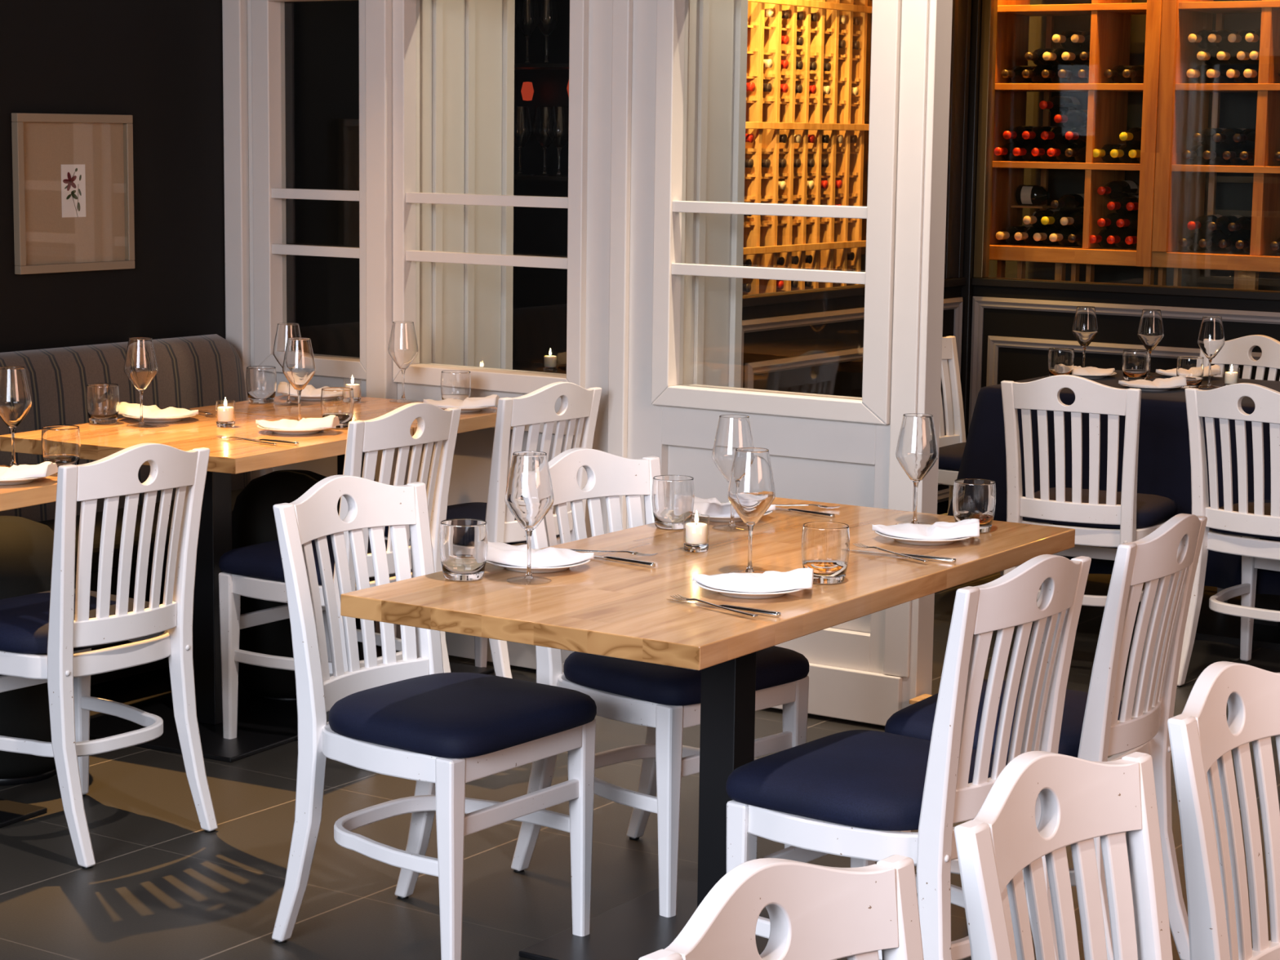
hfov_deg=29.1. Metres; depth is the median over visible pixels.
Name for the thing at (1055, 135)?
wine bottle
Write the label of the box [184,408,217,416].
fork
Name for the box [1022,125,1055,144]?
wine bottle
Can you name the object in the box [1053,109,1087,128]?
wine bottle
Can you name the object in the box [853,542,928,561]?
fork
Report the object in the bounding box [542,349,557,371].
votive candle
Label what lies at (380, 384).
window frame post
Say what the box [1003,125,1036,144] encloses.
wine bottle
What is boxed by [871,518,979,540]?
folded napkin
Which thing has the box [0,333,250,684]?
banquette
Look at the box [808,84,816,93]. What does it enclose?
wine bottle
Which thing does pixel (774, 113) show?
wine rack
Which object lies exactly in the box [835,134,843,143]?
wine bottle
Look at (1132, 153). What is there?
wine bottle
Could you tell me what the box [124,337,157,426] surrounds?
wine glass
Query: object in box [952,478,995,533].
water tumbler
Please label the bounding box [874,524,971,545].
plate
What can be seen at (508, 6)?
trim
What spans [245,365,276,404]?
water tumbler
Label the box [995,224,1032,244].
wine bottle
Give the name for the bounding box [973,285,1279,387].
wall
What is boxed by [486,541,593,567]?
folded napkin
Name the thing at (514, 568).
plate
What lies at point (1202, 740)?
chair
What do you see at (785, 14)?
wine bottle
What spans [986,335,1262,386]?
trim
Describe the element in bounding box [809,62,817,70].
wine bottle
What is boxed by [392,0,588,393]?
window
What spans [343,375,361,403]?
votive candle
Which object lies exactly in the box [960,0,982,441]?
trim
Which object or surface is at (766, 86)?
wine bottle
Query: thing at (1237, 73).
wine bottle
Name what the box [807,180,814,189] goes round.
wine bottle
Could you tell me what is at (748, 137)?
wine bottle
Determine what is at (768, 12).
wine bottle
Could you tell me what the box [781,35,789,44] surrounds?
wine bottle
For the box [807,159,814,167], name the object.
wine bottle
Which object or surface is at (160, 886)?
floor
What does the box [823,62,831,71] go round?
wine bottle
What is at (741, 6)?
trim
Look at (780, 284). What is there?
wine bottle
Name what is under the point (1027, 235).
wine bottle
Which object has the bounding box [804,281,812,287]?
wine bottle
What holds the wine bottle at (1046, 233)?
on the wine cabinet
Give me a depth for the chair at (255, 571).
6.08 m
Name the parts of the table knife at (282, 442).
handle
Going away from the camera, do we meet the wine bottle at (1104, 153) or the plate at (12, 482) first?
the plate at (12, 482)
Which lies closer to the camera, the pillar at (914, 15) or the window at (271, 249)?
the pillar at (914, 15)
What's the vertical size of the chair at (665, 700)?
0.876 m
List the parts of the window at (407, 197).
pane, sill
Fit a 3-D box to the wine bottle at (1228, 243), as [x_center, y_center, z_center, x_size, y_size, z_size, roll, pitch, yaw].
[2.307,-0.918,9.537,0.074,0.074,0.305,6,10,33]
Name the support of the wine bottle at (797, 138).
on the wine rack
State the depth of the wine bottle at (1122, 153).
9.67 m
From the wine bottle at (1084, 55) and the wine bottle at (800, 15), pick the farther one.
the wine bottle at (1084, 55)
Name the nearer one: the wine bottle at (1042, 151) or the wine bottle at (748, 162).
the wine bottle at (748, 162)
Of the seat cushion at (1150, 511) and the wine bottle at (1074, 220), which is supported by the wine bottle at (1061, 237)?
the wine bottle at (1074, 220)
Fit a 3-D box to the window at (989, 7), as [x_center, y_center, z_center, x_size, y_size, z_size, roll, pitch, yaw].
[3.811,-1.638,7.863,5.965,2.300,0.090,6,10,33]
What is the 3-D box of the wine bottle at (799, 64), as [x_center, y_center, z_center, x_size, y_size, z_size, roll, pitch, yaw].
[0.481,-1.577,9.382,0.305,0.074,0.074,6,10,33]
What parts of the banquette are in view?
backrest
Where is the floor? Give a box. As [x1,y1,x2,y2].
[0,571,1279,959]
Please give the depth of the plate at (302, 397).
7.00 m
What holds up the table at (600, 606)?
on the floor
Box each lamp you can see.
[520,81,533,100]
[566,80,568,96]
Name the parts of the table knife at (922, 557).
blade, handle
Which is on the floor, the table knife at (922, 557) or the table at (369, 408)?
the table at (369, 408)
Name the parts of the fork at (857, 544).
handle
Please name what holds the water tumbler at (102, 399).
on the table at (264, 724)
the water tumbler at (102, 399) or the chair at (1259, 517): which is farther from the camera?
the chair at (1259, 517)
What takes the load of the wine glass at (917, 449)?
on the table at (600, 606)
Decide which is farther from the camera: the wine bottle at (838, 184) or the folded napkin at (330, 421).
the wine bottle at (838, 184)
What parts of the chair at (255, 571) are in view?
leg, seat frame, leg, leg, rail, crest rail, leg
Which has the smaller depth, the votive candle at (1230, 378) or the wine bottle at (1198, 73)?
the votive candle at (1230, 378)
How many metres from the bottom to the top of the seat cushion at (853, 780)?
0.066 m
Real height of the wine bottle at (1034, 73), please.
0.074 m
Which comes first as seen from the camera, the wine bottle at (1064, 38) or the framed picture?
the framed picture
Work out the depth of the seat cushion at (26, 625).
5.22 m
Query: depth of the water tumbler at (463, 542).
4.31 m
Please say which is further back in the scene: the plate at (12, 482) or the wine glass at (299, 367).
the wine glass at (299, 367)
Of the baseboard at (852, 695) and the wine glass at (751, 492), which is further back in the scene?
the baseboard at (852, 695)
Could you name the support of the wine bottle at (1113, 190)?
on the wine bottle at (1119, 205)
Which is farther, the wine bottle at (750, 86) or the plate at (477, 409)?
the wine bottle at (750, 86)
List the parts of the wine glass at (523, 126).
stem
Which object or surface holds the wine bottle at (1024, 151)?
on the wine cabinet
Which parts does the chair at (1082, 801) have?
leg, crest rail, leg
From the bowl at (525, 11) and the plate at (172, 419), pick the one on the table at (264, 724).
the plate at (172, 419)
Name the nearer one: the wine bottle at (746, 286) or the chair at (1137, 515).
the chair at (1137, 515)
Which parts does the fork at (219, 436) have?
handle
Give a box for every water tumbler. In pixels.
[41,425,80,473]
[85,382,119,424]
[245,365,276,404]
[320,386,354,428]
[439,518,488,581]
[440,369,471,400]
[651,475,694,529]
[801,521,849,584]
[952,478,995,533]
[1047,347,1074,376]
[1122,349,1148,381]
[1176,355,1204,389]
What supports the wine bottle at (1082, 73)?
on the wine cabinet
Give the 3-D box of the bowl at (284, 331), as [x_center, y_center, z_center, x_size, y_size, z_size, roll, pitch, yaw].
[-0.981,-0.369,6.881,0.086,0.134,0.086,6,10,33]
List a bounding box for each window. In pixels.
[251,0,365,379]
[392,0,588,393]
[651,0,902,424]
[742,0,971,306]
[971,0,1279,300]
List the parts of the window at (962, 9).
pane, frame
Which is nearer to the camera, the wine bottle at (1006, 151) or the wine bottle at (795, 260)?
the wine bottle at (795, 260)
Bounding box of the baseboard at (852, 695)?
[375,621,902,725]
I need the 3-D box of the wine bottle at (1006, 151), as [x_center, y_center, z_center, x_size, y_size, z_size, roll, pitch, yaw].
[1.515,-1.331,9.993,0.074,0.074,0.305,6,10,33]
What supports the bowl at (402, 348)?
on the wine glass at (402, 348)
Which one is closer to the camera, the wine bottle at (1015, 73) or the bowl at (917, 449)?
the bowl at (917, 449)
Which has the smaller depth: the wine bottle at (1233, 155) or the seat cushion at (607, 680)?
the seat cushion at (607, 680)
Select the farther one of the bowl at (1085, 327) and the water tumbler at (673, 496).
the bowl at (1085, 327)
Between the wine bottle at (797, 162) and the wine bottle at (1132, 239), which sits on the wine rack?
the wine bottle at (797, 162)
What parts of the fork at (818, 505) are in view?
handle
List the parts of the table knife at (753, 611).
blade, handle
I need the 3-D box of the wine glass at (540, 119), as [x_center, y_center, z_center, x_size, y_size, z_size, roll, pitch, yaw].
[-0.315,-1.124,8.189,0.086,0.226,0.086,-5,10,-37]
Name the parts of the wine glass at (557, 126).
stem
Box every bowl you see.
[0,366,31,426]
[124,337,157,390]
[272,323,301,368]
[282,337,315,390]
[387,320,418,368]
[504,451,554,529]
[514,106,533,146]
[515,0,537,35]
[532,106,551,147]
[533,0,559,35]
[546,106,568,147]
[711,414,754,482]
[727,447,775,524]
[895,413,938,480]
[1071,306,1097,346]
[1137,309,1164,350]
[1197,315,1225,358]
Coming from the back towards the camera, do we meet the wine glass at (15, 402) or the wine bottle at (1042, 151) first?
the wine bottle at (1042, 151)
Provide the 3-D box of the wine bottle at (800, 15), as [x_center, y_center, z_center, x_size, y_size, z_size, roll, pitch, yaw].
[0.484,-1.759,9.356,0.305,0.074,0.074,6,10,33]
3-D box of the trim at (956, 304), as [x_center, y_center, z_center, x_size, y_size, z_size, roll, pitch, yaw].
[0.786,-0.230,8.989,0.022,0.792,1.670,6,10,33]
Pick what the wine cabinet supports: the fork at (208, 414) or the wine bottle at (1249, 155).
the wine bottle at (1249, 155)
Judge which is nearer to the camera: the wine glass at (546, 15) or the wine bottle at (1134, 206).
the wine glass at (546, 15)
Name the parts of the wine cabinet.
post, post, post, post, post, post, post, post, rail, post, post, post, post, post, post, post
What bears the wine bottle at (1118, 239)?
on the wine cabinet
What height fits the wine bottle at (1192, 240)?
0.074 m
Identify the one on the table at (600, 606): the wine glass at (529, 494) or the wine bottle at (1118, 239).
the wine glass at (529, 494)
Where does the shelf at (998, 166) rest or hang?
attached to the wine cabinet
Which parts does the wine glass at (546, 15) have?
stem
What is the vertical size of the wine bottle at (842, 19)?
0.074 m
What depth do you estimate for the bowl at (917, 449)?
4.95 m
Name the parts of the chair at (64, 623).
leg, leg, seat frame, rail, crest rail, leg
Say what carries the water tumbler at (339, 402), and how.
on the table at (264, 724)
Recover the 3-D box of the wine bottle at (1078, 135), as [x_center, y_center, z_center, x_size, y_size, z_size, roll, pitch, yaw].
[1.770,-1.369,9.816,0.074,0.074,0.305,6,10,33]
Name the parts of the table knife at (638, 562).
blade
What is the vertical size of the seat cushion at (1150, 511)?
0.066 m
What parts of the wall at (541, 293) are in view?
panel, shelf, shelf, shelf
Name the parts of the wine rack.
rail, rail, rail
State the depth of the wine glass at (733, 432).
4.89 m
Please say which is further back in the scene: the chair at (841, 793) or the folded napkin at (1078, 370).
the folded napkin at (1078, 370)
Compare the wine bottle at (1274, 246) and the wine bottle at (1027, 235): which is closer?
the wine bottle at (1274, 246)
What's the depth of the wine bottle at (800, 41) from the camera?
9.28 m
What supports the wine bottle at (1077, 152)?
on the wine cabinet
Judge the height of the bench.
0.552 m
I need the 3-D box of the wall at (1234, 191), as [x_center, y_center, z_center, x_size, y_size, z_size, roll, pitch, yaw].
[4.127,-1.287,8.679,7.320,3.300,0.070,6,10,33]
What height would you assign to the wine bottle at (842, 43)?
0.074 m
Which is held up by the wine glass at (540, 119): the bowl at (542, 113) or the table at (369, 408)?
the bowl at (542, 113)
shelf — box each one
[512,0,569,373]
[991,160,1279,173]
[995,83,1279,92]
[997,0,1279,16]
[1010,204,1052,208]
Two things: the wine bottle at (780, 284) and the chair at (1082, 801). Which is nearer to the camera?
the chair at (1082, 801)
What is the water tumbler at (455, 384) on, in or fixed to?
on the table at (369, 408)
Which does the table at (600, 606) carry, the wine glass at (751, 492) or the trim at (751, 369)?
the wine glass at (751, 492)
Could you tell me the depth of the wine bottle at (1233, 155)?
9.43 m
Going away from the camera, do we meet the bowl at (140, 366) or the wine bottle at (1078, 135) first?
the bowl at (140, 366)
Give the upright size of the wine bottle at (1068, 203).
0.074 m
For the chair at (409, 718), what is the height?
0.876 m
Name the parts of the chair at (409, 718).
leg, crest rail, rail, seat frame, leg, leg, rail, leg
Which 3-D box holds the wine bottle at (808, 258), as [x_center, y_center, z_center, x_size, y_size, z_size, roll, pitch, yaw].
[0.530,-0.863,9.571,0.305,0.074,0.074,6,10,33]
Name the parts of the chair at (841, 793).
leg, seat frame, leg, leg, rail, crest rail, leg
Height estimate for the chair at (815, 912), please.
0.876 m
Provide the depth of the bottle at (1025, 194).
10.05 m
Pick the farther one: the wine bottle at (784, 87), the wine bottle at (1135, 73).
the wine bottle at (1135, 73)
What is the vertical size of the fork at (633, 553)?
0.007 m
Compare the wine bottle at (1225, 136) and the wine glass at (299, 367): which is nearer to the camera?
the wine glass at (299, 367)
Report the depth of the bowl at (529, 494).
4.28 m
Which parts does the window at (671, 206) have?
pane, sill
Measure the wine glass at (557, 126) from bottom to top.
0.226 m
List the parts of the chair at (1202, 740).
leg, crest rail, rail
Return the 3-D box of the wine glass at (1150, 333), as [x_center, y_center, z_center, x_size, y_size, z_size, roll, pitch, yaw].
[1.691,-0.451,8.172,0.086,0.226,0.086,-5,10,-37]
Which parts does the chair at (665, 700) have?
leg, rail, crest rail, seat frame, leg, leg, rail, leg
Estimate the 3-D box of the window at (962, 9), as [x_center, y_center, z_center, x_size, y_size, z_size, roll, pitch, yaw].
[0.773,-1.808,8.780,0.090,2.300,1.715,6,10,33]
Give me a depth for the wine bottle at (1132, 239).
9.63 m
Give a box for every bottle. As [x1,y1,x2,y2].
[742,258,751,266]
[742,283,751,292]
[744,159,753,168]
[745,133,754,142]
[746,82,755,91]
[761,159,770,168]
[763,58,772,67]
[763,83,772,92]
[764,8,773,17]
[776,257,784,265]
[776,280,783,289]
[777,181,786,190]
[778,133,786,142]
[778,159,786,167]
[780,60,788,68]
[780,84,788,93]
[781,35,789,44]
[782,9,790,18]
[791,255,799,264]
[791,280,798,288]
[793,159,800,167]
[794,134,801,142]
[795,36,804,45]
[795,61,803,69]
[795,84,802,93]
[796,11,804,20]
[804,254,812,263]
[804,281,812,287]
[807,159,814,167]
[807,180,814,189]
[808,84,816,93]
[808,134,815,142]
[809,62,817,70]
[810,12,817,21]
[820,180,828,188]
[821,158,828,167]
[822,85,831,94]
[822,134,829,142]
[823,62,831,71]
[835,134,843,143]
[835,180,842,188]
[838,40,845,48]
[839,15,846,23]
[847,252,854,260]
[849,134,857,143]
[851,87,858,95]
[852,40,859,49]
[853,16,860,25]
[994,142,1026,160]
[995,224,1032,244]
[1000,65,1034,83]
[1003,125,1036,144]
[1012,142,1044,160]
[1013,226,1044,244]
[1015,184,1049,205]
[1022,66,1053,83]
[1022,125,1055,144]
[1022,209,1060,228]
[1024,48,1055,66]
[1031,142,1061,161]
[1033,226,1060,244]
[1039,96,1082,115]
[1040,126,1075,145]
[1040,210,1071,229]
[1041,66,1070,83]
[1042,48,1072,66]
[1046,142,1077,161]
[1048,227,1079,245]
[1050,193,1084,213]
[1052,30,1082,49]
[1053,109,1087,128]
[1057,65,1088,83]
[1060,210,1084,230]
[1061,48,1089,66]
[1065,126,1086,144]
[1065,144,1086,162]
[1067,228,1083,246]
[1071,30,1090,48]
[1077,66,1088,81]
[1080,50,1089,62]
[1089,228,1117,247]
[1093,143,1126,162]
[1097,180,1139,199]
[1097,212,1126,231]
[1103,65,1134,83]
[1106,195,1138,214]
[1106,229,1135,248]
[1110,143,1139,163]
[1115,213,1137,231]
[1119,127,1142,146]
[1122,64,1144,83]
[1124,231,1137,247]
[1125,197,1138,213]
[1128,145,1141,162]
[1178,231,1208,251]
[1182,145,1213,164]
[1186,64,1217,83]
[1186,214,1224,234]
[1187,29,1217,49]
[1193,128,1226,146]
[1196,47,1226,66]
[1198,232,1227,251]
[1202,145,1234,164]
[1206,64,1237,83]
[1208,29,1237,48]
[1208,214,1244,235]
[1213,128,1244,147]
[1216,47,1245,66]
[1217,233,1244,252]
[1222,145,1251,164]
[1226,64,1254,83]
[1227,29,1255,48]
[1227,216,1251,235]
[1232,128,1255,147]
[1235,234,1250,253]
[1236,47,1259,66]
[1239,146,1254,164]
[1243,64,1258,83]
[1244,29,1260,48]
[1249,48,1259,63]
[1270,237,1279,253]
[1274,151,1279,160]
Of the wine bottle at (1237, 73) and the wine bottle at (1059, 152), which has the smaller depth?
the wine bottle at (1237, 73)
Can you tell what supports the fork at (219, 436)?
on the table at (264, 724)
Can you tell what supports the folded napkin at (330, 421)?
on the plate at (275, 431)
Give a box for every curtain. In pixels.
[419,0,502,368]
[682,0,735,386]
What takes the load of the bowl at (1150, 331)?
on the wine glass at (1150, 333)
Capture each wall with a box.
[0,0,359,357]
[247,0,952,709]
[515,0,872,337]
[742,285,961,514]
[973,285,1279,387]
[988,0,1279,291]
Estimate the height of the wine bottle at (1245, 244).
0.074 m
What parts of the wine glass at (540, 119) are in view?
stem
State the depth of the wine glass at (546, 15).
8.07 m
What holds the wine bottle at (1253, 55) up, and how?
on the wine bottle at (1253, 73)
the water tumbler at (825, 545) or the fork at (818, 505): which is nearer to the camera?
the water tumbler at (825, 545)
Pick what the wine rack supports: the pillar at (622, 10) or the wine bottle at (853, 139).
the wine bottle at (853, 139)
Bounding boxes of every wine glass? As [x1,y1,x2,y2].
[0,366,31,467]
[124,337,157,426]
[272,323,302,405]
[282,337,315,421]
[387,320,418,403]
[504,451,554,585]
[513,106,533,175]
[515,0,537,63]
[532,106,551,174]
[533,0,559,63]
[546,106,568,175]
[711,414,754,531]
[727,447,775,573]
[895,413,938,524]
[1071,306,1097,367]
[1137,309,1164,377]
[1197,315,1225,386]
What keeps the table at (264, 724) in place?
on the floor
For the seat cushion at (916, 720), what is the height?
0.066 m
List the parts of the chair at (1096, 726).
leg, leg, seat frame, rail, crest rail, leg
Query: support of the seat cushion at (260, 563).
on the chair at (255, 571)
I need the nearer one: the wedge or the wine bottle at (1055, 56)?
the wedge
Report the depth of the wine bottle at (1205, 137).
9.46 m
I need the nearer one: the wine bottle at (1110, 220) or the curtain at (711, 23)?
the curtain at (711, 23)
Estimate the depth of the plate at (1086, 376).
8.11 m
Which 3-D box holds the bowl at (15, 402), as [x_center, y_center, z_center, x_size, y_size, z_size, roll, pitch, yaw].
[-1.412,-0.186,5.545,0.086,0.134,0.086,6,10,33]
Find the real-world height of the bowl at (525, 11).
0.134 m
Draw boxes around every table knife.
[227,436,298,444]
[593,555,655,567]
[666,598,781,617]
[775,507,835,517]
[849,550,955,562]
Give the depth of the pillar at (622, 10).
6.71 m
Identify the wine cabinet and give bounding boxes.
[989,0,1279,289]
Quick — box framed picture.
[11,112,134,274]
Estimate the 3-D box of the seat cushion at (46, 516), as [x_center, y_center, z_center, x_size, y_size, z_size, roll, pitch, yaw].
[-2.692,0.401,4.940,0.335,0.100,6.050,6,10,33]
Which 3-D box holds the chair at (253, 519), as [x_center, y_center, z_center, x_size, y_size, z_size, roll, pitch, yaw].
[-0.942,0.280,6.697,0.340,0.618,0.340,6,10,33]
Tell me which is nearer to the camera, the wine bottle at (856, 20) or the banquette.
the banquette
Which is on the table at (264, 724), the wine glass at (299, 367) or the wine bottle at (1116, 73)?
the wine glass at (299, 367)
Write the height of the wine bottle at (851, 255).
0.074 m
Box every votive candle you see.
[215,398,235,427]
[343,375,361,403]
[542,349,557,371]
[683,510,710,552]
[1222,365,1239,386]
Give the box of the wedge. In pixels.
[909,693,931,704]
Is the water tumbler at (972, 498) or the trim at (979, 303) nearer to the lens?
the water tumbler at (972, 498)
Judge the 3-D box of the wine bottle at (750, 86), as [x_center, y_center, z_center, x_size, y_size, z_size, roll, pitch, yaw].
[0.287,-1.452,9.109,0.305,0.074,0.074,6,10,33]
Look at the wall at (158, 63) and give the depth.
7.30 m
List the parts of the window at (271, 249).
sill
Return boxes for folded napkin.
[0,461,57,479]
[118,401,198,417]
[255,414,339,430]
[276,382,329,395]
[423,394,499,408]
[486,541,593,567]
[692,568,813,592]
[693,496,775,516]
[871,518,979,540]
[1072,365,1115,374]
[1118,375,1186,387]
[1155,364,1221,375]
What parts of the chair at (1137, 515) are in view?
leg, rail, crest rail, seat frame, leg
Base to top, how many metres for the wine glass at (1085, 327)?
0.226 m
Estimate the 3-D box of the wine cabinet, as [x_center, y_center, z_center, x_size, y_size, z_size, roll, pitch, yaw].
[2.623,-1.001,9.285,2.832,2.525,0.390,6,10,33]
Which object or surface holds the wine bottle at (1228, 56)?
on the wine bottle at (1219, 75)
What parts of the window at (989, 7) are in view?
frame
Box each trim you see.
[222,0,251,480]
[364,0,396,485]
[500,0,515,369]
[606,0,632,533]
[728,0,747,387]
[740,297,962,502]
[744,336,947,484]
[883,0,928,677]
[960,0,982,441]
[968,296,1279,431]
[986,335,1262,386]
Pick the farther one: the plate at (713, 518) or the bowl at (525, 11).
the bowl at (525, 11)
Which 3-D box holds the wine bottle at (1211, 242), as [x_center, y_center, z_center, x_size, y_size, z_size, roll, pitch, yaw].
[2.239,-0.923,9.570,0.074,0.074,0.305,6,10,33]
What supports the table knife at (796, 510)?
on the table at (600, 606)
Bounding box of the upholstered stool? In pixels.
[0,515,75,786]
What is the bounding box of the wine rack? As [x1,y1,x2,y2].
[742,0,871,294]
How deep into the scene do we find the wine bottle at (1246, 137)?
9.40 m
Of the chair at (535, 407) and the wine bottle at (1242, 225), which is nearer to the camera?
the chair at (535, 407)
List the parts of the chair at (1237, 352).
leg, leg, crest rail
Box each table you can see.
[0,408,413,762]
[0,473,57,827]
[190,395,497,690]
[340,497,1075,959]
[1146,593,1279,650]
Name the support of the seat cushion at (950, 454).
on the chair at (951, 446)
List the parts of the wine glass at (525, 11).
stem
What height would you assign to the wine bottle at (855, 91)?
0.074 m
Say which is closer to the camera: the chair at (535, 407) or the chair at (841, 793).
the chair at (841, 793)
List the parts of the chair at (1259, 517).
leg, crest rail, rail, seat frame, leg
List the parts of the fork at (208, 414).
handle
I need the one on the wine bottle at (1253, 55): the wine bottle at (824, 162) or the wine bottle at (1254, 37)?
the wine bottle at (1254, 37)
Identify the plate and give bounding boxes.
[0,475,48,484]
[121,413,197,422]
[257,424,330,435]
[282,393,320,400]
[437,406,492,413]
[486,549,591,573]
[692,502,773,522]
[694,572,804,599]
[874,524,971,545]
[1071,372,1116,378]
[1119,383,1182,391]
[1156,372,1216,379]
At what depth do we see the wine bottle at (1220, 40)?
9.40 m
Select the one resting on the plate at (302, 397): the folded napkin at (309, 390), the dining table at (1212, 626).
the folded napkin at (309, 390)
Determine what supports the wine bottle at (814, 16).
on the wine rack
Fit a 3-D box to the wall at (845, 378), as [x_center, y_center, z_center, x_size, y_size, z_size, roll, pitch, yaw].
[0.756,-1.359,8.873,0.100,3.300,1.950,6,10,33]
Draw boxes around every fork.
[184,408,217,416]
[215,435,277,444]
[558,547,657,556]
[670,594,758,617]
[775,504,839,508]
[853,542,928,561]
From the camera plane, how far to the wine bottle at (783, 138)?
9.24 m
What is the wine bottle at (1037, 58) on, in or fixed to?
on the wine bottle at (1034, 73)
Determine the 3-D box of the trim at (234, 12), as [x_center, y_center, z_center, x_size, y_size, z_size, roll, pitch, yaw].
[-1.218,-1.255,7.425,0.073,3.154,0.035,6,10,33]
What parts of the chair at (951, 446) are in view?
crest rail, seat frame, rail, leg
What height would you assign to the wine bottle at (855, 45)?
0.074 m
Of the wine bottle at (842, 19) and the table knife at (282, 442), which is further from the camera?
the wine bottle at (842, 19)
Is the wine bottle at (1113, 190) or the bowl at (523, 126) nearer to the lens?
the bowl at (523, 126)
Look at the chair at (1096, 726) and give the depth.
4.39 m
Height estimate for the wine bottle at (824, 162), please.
0.074 m
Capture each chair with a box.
[0,442,217,869]
[218,402,461,739]
[231,469,340,702]
[271,475,596,959]
[381,382,601,678]
[511,447,809,917]
[638,854,924,959]
[725,554,1091,959]
[884,513,1207,959]
[937,335,1004,577]
[954,751,1173,959]
[1000,374,1177,606]
[1167,661,1279,959]
[1177,382,1279,687]
[1200,334,1279,603]
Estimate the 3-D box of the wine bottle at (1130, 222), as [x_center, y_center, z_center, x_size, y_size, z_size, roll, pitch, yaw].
[1.958,-1.019,9.748,0.074,0.074,0.305,6,10,33]
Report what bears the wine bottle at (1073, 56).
on the wine bottle at (1071, 75)
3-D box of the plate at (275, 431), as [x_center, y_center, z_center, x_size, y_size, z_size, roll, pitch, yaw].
[-0.877,-0.131,6.283,0.197,0.017,0.197,6,10,33]
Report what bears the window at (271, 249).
in the wall at (811, 460)
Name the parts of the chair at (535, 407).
leg, leg, seat frame, leg, rail, crest rail, leg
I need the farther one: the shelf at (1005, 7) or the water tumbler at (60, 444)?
the shelf at (1005, 7)
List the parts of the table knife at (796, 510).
blade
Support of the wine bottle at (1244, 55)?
on the wine bottle at (1237, 73)
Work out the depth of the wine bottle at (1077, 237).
9.76 m
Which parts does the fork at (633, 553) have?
handle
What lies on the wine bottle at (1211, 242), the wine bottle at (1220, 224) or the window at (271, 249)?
the wine bottle at (1220, 224)
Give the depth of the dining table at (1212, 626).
7.74 m
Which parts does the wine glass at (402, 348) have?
stem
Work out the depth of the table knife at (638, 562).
4.52 m
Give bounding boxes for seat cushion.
[0,588,155,653]
[36,488,244,574]
[218,534,410,584]
[328,672,596,758]
[384,502,526,544]
[563,645,809,705]
[725,729,1007,831]
[884,679,1133,761]
[938,442,965,471]
[1022,487,1177,528]
[1208,499,1279,540]
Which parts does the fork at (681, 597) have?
handle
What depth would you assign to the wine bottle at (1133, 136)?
9.62 m
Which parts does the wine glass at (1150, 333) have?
stem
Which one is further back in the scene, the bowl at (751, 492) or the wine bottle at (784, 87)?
the wine bottle at (784, 87)
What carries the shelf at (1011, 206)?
attached to the wine cabinet

